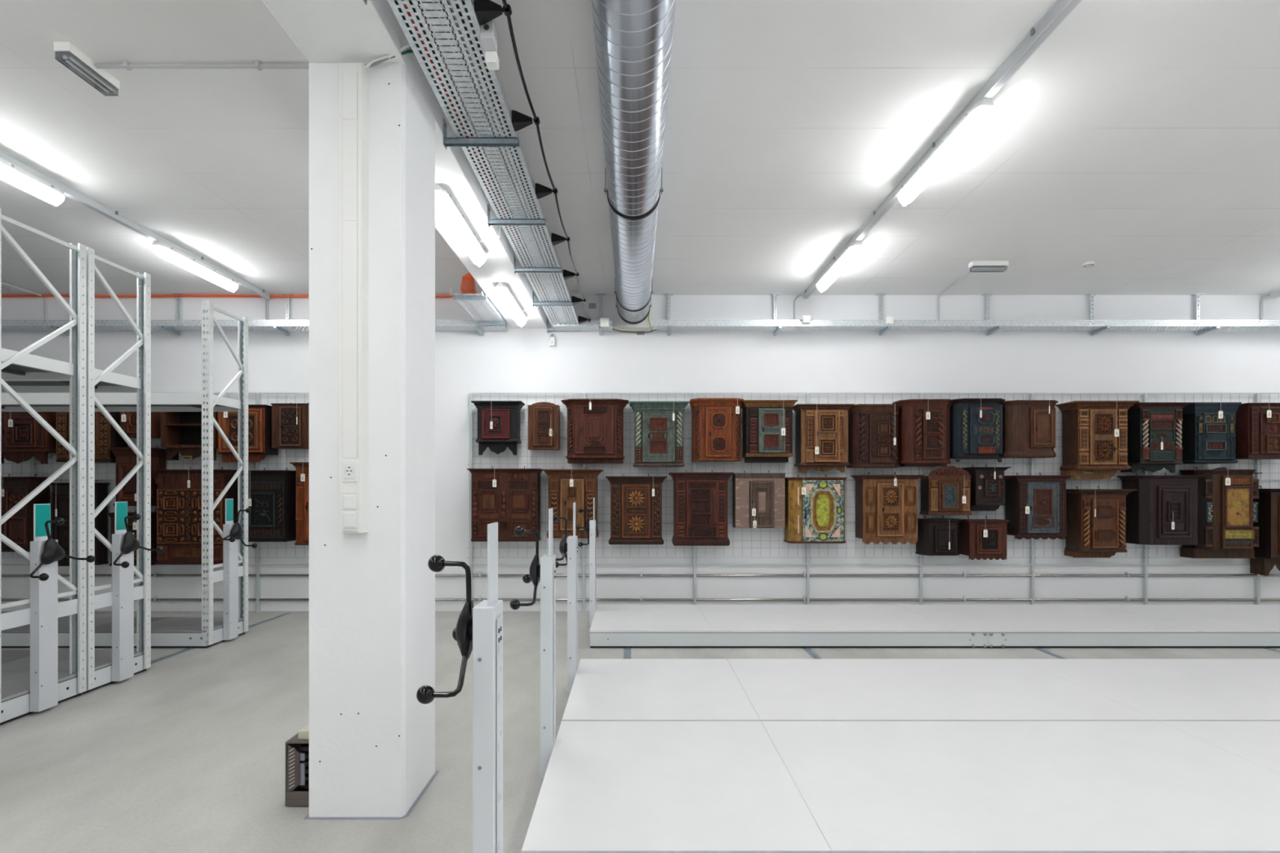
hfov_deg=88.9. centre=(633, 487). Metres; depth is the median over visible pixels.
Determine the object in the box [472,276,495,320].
cable
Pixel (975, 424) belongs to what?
upper cabinet
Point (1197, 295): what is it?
hanger
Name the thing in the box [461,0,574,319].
cable
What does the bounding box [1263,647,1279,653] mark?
floor track
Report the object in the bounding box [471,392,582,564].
mesh panel
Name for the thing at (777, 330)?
hanger
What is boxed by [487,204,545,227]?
bracket
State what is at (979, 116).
ceiling lamp
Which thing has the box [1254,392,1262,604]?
post
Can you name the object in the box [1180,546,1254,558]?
shelf
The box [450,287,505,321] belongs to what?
cable tray
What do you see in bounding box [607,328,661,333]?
cable
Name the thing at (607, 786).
shelving unit
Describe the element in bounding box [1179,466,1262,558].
upper cabinet
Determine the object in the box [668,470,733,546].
upper cabinet
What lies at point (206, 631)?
shelf unit
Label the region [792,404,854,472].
upper cabinet
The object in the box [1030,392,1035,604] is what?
post
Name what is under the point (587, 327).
cable tray
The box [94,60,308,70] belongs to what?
conduit
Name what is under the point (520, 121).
cone
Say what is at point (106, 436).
upper cabinet
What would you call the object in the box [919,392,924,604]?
post
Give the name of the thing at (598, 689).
shelving unit
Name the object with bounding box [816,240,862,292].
ceiling lamp
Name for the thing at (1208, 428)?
upper cabinet
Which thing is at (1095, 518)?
upper cabinet
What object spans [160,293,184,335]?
hanger
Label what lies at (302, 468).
upper cabinet
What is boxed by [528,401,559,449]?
upper cabinet
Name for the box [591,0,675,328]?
ventilation duct
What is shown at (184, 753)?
floor
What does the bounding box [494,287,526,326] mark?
diffuser
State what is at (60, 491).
upper cabinet
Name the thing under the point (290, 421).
upper cabinet
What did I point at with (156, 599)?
pipe
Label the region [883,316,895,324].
junction box
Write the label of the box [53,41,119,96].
lamp
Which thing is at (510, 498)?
upper cabinet
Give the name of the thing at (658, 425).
upper cabinet
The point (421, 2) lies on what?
cable
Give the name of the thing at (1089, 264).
ceiling sensor
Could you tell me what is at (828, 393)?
mesh panel
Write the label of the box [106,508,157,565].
upper cabinet
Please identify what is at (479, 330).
hanger
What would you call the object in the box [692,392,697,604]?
post
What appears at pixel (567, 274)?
cone
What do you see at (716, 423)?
upper cabinet
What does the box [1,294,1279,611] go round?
wall
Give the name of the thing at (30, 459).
mesh panel
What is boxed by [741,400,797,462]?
upper cabinet
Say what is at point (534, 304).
bracket
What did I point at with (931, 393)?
mesh panel
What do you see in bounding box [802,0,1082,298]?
rail
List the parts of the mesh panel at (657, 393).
cross rail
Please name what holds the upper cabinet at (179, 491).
hanging from the mesh panel at (155, 439)
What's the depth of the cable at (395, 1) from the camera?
3.56 m
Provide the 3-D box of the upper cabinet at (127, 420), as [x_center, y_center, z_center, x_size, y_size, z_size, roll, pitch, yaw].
[-6.194,-0.842,8.245,0.421,0.417,0.312,0,0,0]
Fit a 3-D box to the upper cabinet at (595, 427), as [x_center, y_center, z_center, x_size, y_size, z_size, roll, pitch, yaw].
[-0.483,-0.721,8.207,0.847,0.824,0.387,0,0,0]
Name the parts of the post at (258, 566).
post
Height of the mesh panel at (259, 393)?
2.221 m
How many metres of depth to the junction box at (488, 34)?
2.96 m
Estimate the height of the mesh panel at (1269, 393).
2.221 m
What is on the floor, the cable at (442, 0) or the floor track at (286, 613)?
the floor track at (286, 613)
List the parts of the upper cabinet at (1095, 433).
pilaster moulding, pilaster moulding, pilaster moulding, pilaster moulding, moulding, cornice, door, door moulding, dentil moulding, panel moulding, panel moulding, pilaster moulding, pilaster moulding, pilaster moulding, pilaster moulding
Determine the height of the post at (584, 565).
2.820 m
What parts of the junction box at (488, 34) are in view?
lid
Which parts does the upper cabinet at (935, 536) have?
moulding, cornice, door, raised panel, door moulding, panel moulding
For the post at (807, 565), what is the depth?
8.40 m
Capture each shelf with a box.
[160,412,217,460]
[744,457,788,462]
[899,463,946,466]
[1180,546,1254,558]
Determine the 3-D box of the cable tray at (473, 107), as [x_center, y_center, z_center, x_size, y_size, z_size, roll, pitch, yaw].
[-0.861,-2.080,3.710,0.350,0.061,9.420,0,0,0]
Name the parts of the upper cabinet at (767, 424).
pilaster moulding, pilaster moulding, pilaster moulding, moulding, cornice, panel moulding, panel moulding, door, door moulding, pilaster moulding, pilaster moulding, pilaster moulding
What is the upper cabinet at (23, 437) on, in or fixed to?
hanging from the mesh panel at (134, 439)
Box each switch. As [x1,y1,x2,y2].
[343,495,355,508]
[343,512,355,527]
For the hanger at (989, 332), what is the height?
0.535 m
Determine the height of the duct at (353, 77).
2.236 m
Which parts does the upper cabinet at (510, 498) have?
pilaster moulding, pilaster moulding, raised panel, raised panel, panel moulding, panel moulding, raised panel, panel moulding, raised panel, panel moulding, cornice, moulding, raised panel, panel moulding, raised panel, raised panel, raised panel, panel moulding, panel moulding, pilaster moulding, pilaster moulding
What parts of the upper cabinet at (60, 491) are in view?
door moulding, panel moulding, door, raised panel, raised panel, panel moulding, cornice, moulding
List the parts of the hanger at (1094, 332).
slotted post, ceiling plate, arm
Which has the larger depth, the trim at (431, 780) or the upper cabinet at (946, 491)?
the upper cabinet at (946, 491)
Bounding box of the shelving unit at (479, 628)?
[416,522,502,852]
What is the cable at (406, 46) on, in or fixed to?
on the cable tray at (473, 107)
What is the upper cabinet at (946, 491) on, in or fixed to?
hanging from the mesh panel at (931, 393)
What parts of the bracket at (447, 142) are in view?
wall plate, arm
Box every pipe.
[1,571,1279,577]
[1,595,1279,601]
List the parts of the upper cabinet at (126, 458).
door moulding, door, raised panel, panel moulding, moulding, cornice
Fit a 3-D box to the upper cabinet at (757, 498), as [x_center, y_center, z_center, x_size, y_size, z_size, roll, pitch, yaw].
[1.580,0.143,8.254,0.628,0.728,0.295,0,0,0]
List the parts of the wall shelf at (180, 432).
shelf, number plate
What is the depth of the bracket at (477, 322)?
8.04 m
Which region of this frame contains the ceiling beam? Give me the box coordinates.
[262,0,547,328]
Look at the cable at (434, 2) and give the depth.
3.28 m
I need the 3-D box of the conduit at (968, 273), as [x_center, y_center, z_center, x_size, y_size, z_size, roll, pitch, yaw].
[3.902,-2.331,7.877,0.023,0.323,1.157,0,0,4]
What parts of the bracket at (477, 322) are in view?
arm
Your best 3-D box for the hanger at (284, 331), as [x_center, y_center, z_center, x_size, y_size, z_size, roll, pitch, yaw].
[-4.460,-2.228,8.285,0.120,0.535,0.330,0,0,0]
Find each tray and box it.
[1,320,507,331]
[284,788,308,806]
[387,0,580,328]
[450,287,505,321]
[553,320,612,331]
[653,320,936,331]
[928,320,1279,331]
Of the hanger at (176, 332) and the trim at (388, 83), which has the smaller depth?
the trim at (388, 83)
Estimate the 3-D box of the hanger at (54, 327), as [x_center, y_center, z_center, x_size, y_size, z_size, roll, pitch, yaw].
[-7.240,-2.228,8.285,0.120,0.535,0.330,0,0,0]
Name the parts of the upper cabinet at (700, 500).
pilaster moulding, pilaster moulding, pilaster moulding, raised panel, panel moulding, panel moulding, moulding, cornice, door, door moulding, raised panel, pilaster moulding, pilaster moulding, pilaster moulding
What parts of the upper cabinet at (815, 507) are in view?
moulding, cornice, panel moulding, door, panel moulding, door moulding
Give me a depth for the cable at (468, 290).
7.00 m
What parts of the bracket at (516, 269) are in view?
wall plate, arm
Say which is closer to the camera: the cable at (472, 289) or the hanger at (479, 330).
the cable at (472, 289)
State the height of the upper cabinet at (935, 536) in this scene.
0.491 m
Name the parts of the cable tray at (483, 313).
rail, rail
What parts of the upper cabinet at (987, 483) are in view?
cornice, moulding, door, panel moulding, door moulding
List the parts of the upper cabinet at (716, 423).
pilaster moulding, cornice, moulding, door, dentil moulding, panel moulding, panel moulding, door moulding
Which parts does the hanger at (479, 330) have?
arm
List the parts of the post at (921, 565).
post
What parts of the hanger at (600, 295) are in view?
arm, slotted post, ceiling plate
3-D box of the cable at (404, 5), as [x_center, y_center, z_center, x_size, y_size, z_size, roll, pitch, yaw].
[-0.978,-2.063,3.600,0.028,0.023,9.000,0,0,0]
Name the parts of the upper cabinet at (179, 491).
panel moulding, pilaster moulding, drawer, drawer moulding, moulding, door moulding, dentil moulding, door, cornice, panel moulding, pilaster moulding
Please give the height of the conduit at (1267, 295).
0.341 m
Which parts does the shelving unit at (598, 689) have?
knob, crank arm, crank arm, crank arm, control post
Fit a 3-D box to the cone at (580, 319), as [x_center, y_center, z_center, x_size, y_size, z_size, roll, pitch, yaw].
[-0.609,-2.085,8.100,0.152,0.075,0.089,0,0,0]
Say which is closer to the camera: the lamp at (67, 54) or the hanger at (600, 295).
the lamp at (67, 54)
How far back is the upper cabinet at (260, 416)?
8.07 m
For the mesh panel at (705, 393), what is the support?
attached to the post at (695, 393)
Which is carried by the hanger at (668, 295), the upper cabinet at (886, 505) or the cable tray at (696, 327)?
the cable tray at (696, 327)
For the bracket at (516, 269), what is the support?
attached to the ceiling beam
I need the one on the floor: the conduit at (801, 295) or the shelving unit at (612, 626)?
the shelving unit at (612, 626)
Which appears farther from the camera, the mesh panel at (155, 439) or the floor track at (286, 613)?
the mesh panel at (155, 439)
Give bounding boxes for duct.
[338,62,368,533]
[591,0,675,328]
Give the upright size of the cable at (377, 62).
0.130 m
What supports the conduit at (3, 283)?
attached to the wall
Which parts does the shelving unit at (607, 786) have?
knob, knob, knob, crank arm, crank arm, control post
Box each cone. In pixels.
[474,0,511,25]
[511,110,540,131]
[535,182,558,199]
[551,232,569,245]
[563,269,578,279]
[571,296,586,304]
[577,315,591,323]
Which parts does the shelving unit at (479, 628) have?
knob, knob, crank arm, knob, crank arm, control post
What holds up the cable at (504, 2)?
attached to the cone at (486, 11)
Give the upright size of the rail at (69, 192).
0.070 m
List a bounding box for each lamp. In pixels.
[0,157,65,205]
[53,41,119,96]
[151,240,238,292]
[435,183,500,266]
[493,282,538,326]
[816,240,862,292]
[897,98,994,205]
[968,261,1008,271]
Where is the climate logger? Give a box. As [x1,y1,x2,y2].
[549,333,555,346]
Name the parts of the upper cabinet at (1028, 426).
moulding, cornice, door, raised panel, door moulding, panel moulding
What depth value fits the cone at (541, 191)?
4.57 m
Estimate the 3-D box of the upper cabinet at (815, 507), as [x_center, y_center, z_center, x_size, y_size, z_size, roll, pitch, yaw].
[2.292,0.264,8.231,0.761,0.860,0.341,0,0,0]
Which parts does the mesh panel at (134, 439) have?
frame, cross rail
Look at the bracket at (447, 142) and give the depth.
3.82 m
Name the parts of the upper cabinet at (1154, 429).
pilaster moulding, pilaster moulding, moulding, door, cornice, door moulding, raised panel, panel moulding, pilaster moulding, pilaster moulding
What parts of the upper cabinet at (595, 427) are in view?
door moulding, panel moulding, panel moulding, panel moulding, raised panel, cornice, door, moulding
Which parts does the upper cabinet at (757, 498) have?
cornice, door, raised panel, panel moulding, door moulding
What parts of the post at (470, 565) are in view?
post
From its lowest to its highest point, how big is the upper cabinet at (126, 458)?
0.762 m
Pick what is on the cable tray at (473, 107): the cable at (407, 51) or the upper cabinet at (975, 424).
the cable at (407, 51)
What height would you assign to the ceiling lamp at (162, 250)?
0.132 m
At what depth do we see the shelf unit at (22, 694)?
4.73 m
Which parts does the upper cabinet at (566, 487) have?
pilaster moulding, pilaster moulding, pilaster moulding, raised panel, raised panel, panel moulding, panel moulding, door, door moulding, cornice, moulding, pilaster moulding, pilaster moulding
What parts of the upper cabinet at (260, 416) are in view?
panel moulding, door moulding, door, moulding, cornice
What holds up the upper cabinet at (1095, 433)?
hanging from the mesh panel at (1062, 393)
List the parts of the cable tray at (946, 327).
rail, rail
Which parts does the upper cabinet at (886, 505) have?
raised panel, raised panel, panel moulding, panel moulding, cornice, door, door moulding, panel moulding, panel moulding, dentil moulding, raised panel, raised panel, panel moulding, panel moulding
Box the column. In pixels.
[308,62,435,817]
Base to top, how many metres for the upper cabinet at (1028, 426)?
0.740 m
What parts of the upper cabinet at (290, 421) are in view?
cornice, door moulding, door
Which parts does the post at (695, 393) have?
post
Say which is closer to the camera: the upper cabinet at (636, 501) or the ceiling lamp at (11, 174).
the ceiling lamp at (11, 174)
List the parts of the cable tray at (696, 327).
rail, rail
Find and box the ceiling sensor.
[1082,261,1094,266]
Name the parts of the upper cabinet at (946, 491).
pilaster moulding, pilaster moulding, cornice, moulding, door, panel moulding, door moulding, pilaster moulding, pilaster moulding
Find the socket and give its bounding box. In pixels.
[341,460,358,481]
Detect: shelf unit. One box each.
[0,208,95,724]
[1,246,164,693]
[1,300,257,648]
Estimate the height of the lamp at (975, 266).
0.095 m
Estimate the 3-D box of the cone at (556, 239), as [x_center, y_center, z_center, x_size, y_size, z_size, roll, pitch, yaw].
[-0.609,-2.085,5.480,0.152,0.075,0.089,0,0,0]
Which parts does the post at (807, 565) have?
post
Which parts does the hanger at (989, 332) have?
slotted post, ceiling plate, arm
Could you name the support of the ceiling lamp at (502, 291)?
attached to the ceiling beam
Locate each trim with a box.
[303,770,439,819]
[311,83,399,762]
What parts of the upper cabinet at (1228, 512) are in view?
pilaster moulding, pilaster moulding, pilaster moulding, cornice, dentil moulding, door, door moulding, panel moulding, panel moulding, panel moulding, pilaster moulding, pilaster moulding, pilaster moulding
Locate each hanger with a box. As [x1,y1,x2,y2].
[49,293,73,334]
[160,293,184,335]
[273,293,293,335]
[475,293,484,335]
[595,293,605,335]
[663,293,673,335]
[769,293,782,335]
[875,293,891,335]
[981,293,1002,335]
[1085,293,1110,335]
[1191,293,1219,335]
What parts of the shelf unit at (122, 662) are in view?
shelf panel, rail, crank arm, deck frame, kick plate, control post, knob, crank arm, knob, crank arm, knob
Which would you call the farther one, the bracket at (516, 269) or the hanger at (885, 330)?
the hanger at (885, 330)
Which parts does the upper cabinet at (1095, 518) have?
pilaster moulding, moulding, cornice, door, raised panel, raised panel, panel moulding, panel moulding, dentil moulding, door moulding, pilaster moulding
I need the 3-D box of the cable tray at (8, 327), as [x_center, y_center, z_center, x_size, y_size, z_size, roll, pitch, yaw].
[-5.760,-2.056,8.280,8.280,0.079,0.262,0,0,0]
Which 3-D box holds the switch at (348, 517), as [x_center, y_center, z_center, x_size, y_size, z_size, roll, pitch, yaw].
[-1.347,0.153,3.095,0.054,0.070,0.007,0,0,0]
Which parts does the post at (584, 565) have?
post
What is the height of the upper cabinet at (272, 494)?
0.925 m
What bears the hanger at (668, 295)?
hanging from the ceiling
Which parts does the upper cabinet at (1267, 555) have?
moulding, cornice, door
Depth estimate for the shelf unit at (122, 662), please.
5.40 m
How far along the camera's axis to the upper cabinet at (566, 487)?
8.11 m
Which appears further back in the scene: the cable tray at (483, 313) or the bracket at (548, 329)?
the bracket at (548, 329)
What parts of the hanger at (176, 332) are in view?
arm, slotted post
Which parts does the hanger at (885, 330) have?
slotted post, ceiling plate, arm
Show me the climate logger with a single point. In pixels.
(552, 340)
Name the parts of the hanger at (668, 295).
slotted post, ceiling plate, arm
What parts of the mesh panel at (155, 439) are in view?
frame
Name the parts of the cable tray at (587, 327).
rail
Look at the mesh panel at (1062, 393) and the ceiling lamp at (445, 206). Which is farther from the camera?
the mesh panel at (1062, 393)
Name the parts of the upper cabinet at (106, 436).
pilaster moulding, door moulding, door, moulding, pilaster moulding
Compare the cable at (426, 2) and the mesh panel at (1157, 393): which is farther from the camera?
the mesh panel at (1157, 393)
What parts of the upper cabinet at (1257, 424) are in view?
pilaster moulding, moulding, cornice, dentil moulding, door, door moulding, panel moulding, panel moulding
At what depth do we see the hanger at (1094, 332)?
8.41 m
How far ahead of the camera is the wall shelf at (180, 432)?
8.21 m
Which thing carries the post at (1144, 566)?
on the floor
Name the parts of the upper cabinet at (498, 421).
panel moulding, door moulding, door, rope moulding, cornice, moulding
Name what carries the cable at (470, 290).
in the cable tray at (483, 313)
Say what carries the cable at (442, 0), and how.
in the cable tray at (473, 107)
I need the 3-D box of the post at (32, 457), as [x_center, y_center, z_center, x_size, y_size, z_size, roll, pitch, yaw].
[-7.741,0.190,8.420,0.080,2.820,0.060,0,0,0]
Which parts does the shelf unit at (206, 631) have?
shelf panel, corner plate, rail, kick plate, crank arm, control post, knob, crank arm, crank arm, knob, knob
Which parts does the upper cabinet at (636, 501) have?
pilaster moulding, door, door moulding, dentil moulding, moulding, raised panel, panel moulding, panel moulding, cornice, pilaster moulding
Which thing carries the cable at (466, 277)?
in the cable tray at (483, 313)
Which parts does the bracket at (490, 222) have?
wall plate, arm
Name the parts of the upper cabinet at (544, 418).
door moulding, door, panel moulding, panel moulding, panel moulding, raised panel, moulding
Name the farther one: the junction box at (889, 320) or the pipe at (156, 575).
the pipe at (156, 575)
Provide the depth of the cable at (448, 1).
3.43 m
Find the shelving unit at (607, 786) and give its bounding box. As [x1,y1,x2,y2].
[510,508,1279,852]
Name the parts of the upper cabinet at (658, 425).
pilaster moulding, door, raised panel, panel moulding, panel moulding, panel moulding, door moulding, cornice, moulding, pilaster moulding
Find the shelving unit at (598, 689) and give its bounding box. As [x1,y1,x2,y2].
[552,502,1279,720]
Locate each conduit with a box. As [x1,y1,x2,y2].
[1,281,47,319]
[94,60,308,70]
[265,298,268,319]
[793,293,802,319]
[937,271,971,319]
[1259,294,1270,319]
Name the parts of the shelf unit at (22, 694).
shelf panel, crank arm, rail, deck frame, kick plate, knob, control post, crank arm, knob, crank arm, knob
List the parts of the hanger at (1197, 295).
ceiling plate, slotted post, arm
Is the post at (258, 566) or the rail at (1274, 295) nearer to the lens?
the rail at (1274, 295)
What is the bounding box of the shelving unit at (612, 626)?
[575,497,1279,648]
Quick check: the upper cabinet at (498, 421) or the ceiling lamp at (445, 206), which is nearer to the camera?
the ceiling lamp at (445, 206)
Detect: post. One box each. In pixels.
[29,457,36,476]
[253,392,262,612]
[467,392,472,598]
[580,392,586,612]
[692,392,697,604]
[805,392,810,604]
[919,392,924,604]
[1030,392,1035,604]
[1142,392,1149,604]
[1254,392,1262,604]
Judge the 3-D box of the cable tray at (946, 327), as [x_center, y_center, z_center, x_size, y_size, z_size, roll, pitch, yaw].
[6.995,-2.056,8.280,6.410,0.079,0.262,0,0,0]
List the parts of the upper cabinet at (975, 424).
pilaster moulding, moulding, cornice, door, raised panel, door moulding, panel moulding, panel moulding, panel moulding, pilaster moulding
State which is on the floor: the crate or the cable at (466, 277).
the crate
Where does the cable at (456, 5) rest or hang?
in the cable tray at (473, 107)
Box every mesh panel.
[1,458,31,564]
[32,438,136,564]
[151,392,256,564]
[257,392,308,564]
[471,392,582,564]
[584,392,693,564]
[696,392,807,564]
[808,392,920,564]
[922,392,1032,564]
[1034,392,1146,564]
[1147,392,1258,564]
[1260,392,1279,488]
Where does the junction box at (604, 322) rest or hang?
attached to the cable tray at (587, 327)
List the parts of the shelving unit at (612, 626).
crank arm, control post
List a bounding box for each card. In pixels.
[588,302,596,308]
[636,330,644,335]
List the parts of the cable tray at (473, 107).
rail, rail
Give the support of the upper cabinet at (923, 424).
hanging from the mesh panel at (828, 393)
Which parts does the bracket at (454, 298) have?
arm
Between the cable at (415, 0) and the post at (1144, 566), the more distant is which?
the post at (1144, 566)
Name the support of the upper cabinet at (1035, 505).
hanging from the mesh panel at (931, 393)
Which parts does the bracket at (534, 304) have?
wall plate, arm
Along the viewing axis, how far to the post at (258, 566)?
8.40 m
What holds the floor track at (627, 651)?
on the floor
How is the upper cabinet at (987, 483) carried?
hanging from the mesh panel at (931, 393)
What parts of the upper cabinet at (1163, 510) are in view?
cornice, door, raised panel, door moulding, panel moulding, panel moulding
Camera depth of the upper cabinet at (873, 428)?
8.11 m
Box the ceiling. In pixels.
[0,0,1279,294]
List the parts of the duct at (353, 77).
switch frame, switch frame, lid, lid, lid, lid, blank panel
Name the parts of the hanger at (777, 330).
ceiling plate, slotted post, arm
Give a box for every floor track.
[147,612,291,664]
[622,647,631,658]
[802,647,821,658]
[1034,647,1066,658]
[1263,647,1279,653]
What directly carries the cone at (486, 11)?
attached to the cable tray at (473, 107)
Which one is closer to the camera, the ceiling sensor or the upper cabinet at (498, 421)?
the ceiling sensor
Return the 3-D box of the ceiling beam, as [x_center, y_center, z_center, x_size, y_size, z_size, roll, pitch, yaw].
[-1.344,-2.279,1.628,0.462,0.433,13.656,0,0,0]
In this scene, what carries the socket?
attached to the duct at (353, 77)
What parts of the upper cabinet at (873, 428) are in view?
moulding, cornice, door, raised panel, door moulding, raised panel, raised panel, panel moulding, panel moulding, panel moulding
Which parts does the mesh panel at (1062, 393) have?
cross rail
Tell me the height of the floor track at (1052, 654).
0.006 m
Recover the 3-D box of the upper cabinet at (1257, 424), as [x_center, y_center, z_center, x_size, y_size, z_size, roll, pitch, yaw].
[7.971,-0.724,8.214,0.771,0.724,0.374,0,0,0]
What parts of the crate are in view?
panel, plate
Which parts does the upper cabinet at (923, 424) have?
pilaster moulding, pilaster moulding, cornice, moulding, door, panel moulding, door moulding, panel moulding, pilaster moulding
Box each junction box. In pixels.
[480,20,498,70]
[597,317,611,327]
[800,315,813,323]
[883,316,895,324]
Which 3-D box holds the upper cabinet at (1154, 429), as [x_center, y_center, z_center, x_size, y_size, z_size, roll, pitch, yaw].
[6.540,-0.636,8.191,0.686,0.899,0.419,0,0,0]
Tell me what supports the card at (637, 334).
attached to the wall
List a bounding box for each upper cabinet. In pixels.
[1,412,56,463]
[1,474,49,551]
[50,480,111,566]
[55,412,127,462]
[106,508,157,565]
[108,445,166,506]
[120,412,160,438]
[151,466,237,564]
[217,404,278,462]
[234,467,296,542]
[270,402,308,448]
[289,462,308,545]
[466,466,542,541]
[471,400,524,455]
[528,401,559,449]
[541,466,603,537]
[560,399,628,463]
[605,473,666,544]
[629,401,688,466]
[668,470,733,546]
[688,398,743,462]
[732,470,785,528]
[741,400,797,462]
[783,475,847,543]
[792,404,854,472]
[846,404,901,467]
[850,472,924,544]
[892,399,953,466]
[915,515,962,555]
[920,466,971,515]
[950,398,1005,462]
[959,515,1010,559]
[960,464,1011,511]
[1000,400,1057,457]
[1004,472,1073,539]
[1055,400,1139,479]
[1063,486,1137,557]
[1116,472,1204,545]
[1120,402,1194,472]
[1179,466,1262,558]
[1182,401,1241,463]
[1235,402,1279,459]
[1249,485,1279,576]
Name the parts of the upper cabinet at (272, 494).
panel moulding, cornice, door moulding, door, moulding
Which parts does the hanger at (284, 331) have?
arm, slotted post, ceiling plate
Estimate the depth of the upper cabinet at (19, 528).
8.11 m
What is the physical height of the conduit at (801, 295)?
0.306 m
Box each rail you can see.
[0,149,270,298]
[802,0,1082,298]
[1269,290,1279,298]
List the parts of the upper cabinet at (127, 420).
pilaster moulding, door, panel moulding, door moulding, moulding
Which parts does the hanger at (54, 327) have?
arm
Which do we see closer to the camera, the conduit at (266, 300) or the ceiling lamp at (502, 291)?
the ceiling lamp at (502, 291)
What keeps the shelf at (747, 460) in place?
attached to the upper cabinet at (767, 424)
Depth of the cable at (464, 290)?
7.01 m
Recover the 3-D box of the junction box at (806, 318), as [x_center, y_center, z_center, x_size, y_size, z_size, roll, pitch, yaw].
[2.152,-2.096,8.129,0.155,0.090,0.038,0,0,0]
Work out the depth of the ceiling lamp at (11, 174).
5.03 m
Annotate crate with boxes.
[284,724,308,806]
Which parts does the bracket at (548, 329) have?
arm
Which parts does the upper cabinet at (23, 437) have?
door moulding, door, panel moulding, moulding, pilaster moulding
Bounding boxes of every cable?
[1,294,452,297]
[364,43,410,68]
[364,47,411,66]
[368,48,413,67]
[393,0,551,319]
[400,0,555,322]
[408,0,556,319]
[415,0,559,319]
[421,1,543,277]
[426,1,546,277]
[434,1,548,277]
[441,0,568,322]
[447,0,569,319]
[453,0,573,322]
[460,271,482,319]
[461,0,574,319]
[462,273,484,319]
[464,272,470,293]
[466,273,488,320]
[469,275,472,295]
[471,275,484,310]
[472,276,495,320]
[502,0,596,328]
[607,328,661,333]
[612,326,653,331]
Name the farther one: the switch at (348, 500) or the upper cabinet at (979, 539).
the upper cabinet at (979, 539)
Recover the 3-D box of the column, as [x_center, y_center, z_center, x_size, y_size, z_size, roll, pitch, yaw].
[-1.344,-0.231,3.414,0.462,3.662,0.502,0,0,0]
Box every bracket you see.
[443,117,519,149]
[452,293,487,302]
[475,320,506,325]
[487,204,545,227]
[514,255,561,274]
[532,291,572,306]
[546,319,580,332]
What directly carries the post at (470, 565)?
on the floor
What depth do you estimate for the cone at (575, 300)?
7.24 m
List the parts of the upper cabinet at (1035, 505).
pilaster moulding, moulding, cornice, door, panel moulding, panel moulding, panel moulding, door moulding, pilaster moulding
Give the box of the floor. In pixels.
[0,611,1279,852]
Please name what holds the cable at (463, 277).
in the cable tray at (483, 313)
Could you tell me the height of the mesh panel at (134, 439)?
2.221 m
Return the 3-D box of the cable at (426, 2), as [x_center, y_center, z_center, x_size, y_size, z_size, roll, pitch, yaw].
[-0.865,-2.063,3.600,0.028,0.023,9.000,0,0,0]
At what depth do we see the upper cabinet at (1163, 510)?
8.03 m
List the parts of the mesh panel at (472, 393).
cross rail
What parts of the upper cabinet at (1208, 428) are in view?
pilaster moulding, pilaster moulding, pilaster moulding, moulding, cornice, door, panel moulding, panel moulding, door moulding, pilaster moulding, pilaster moulding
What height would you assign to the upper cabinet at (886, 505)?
0.903 m
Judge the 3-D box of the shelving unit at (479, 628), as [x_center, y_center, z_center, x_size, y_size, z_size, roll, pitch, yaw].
[3.774,0.856,1.810,8.852,1.480,1.420,0,0,0]
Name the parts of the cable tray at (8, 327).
rail, rail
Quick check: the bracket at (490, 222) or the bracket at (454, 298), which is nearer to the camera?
the bracket at (490, 222)
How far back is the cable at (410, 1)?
3.62 m
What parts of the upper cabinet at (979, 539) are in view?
cornice, door, door moulding, panel moulding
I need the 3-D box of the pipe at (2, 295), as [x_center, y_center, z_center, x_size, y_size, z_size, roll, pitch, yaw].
[-5.860,-2.465,8.400,8.480,0.044,0.032,0,0,0]
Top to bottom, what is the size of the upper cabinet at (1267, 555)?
1.134 m
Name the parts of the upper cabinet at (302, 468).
cornice, pilaster moulding, pilaster moulding, moulding, door, door moulding, panel moulding, panel moulding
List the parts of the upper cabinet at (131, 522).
cornice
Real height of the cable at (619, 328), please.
0.057 m
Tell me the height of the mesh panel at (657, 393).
2.221 m
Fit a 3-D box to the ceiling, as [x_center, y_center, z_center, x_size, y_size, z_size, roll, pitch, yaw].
[0.100,-2.620,1.628,21.000,0.250,14.056,0,0,0]
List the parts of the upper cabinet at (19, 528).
raised panel, panel moulding, door moulding, panel moulding, door, raised panel, moulding, cornice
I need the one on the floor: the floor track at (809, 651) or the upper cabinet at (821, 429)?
the floor track at (809, 651)
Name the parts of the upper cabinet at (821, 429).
pilaster moulding, pilaster moulding, pilaster moulding, moulding, cornice, door, door moulding, panel moulding, panel moulding, pilaster moulding, pilaster moulding, pilaster moulding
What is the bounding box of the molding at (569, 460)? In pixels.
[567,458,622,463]
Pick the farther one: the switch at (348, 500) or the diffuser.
the diffuser

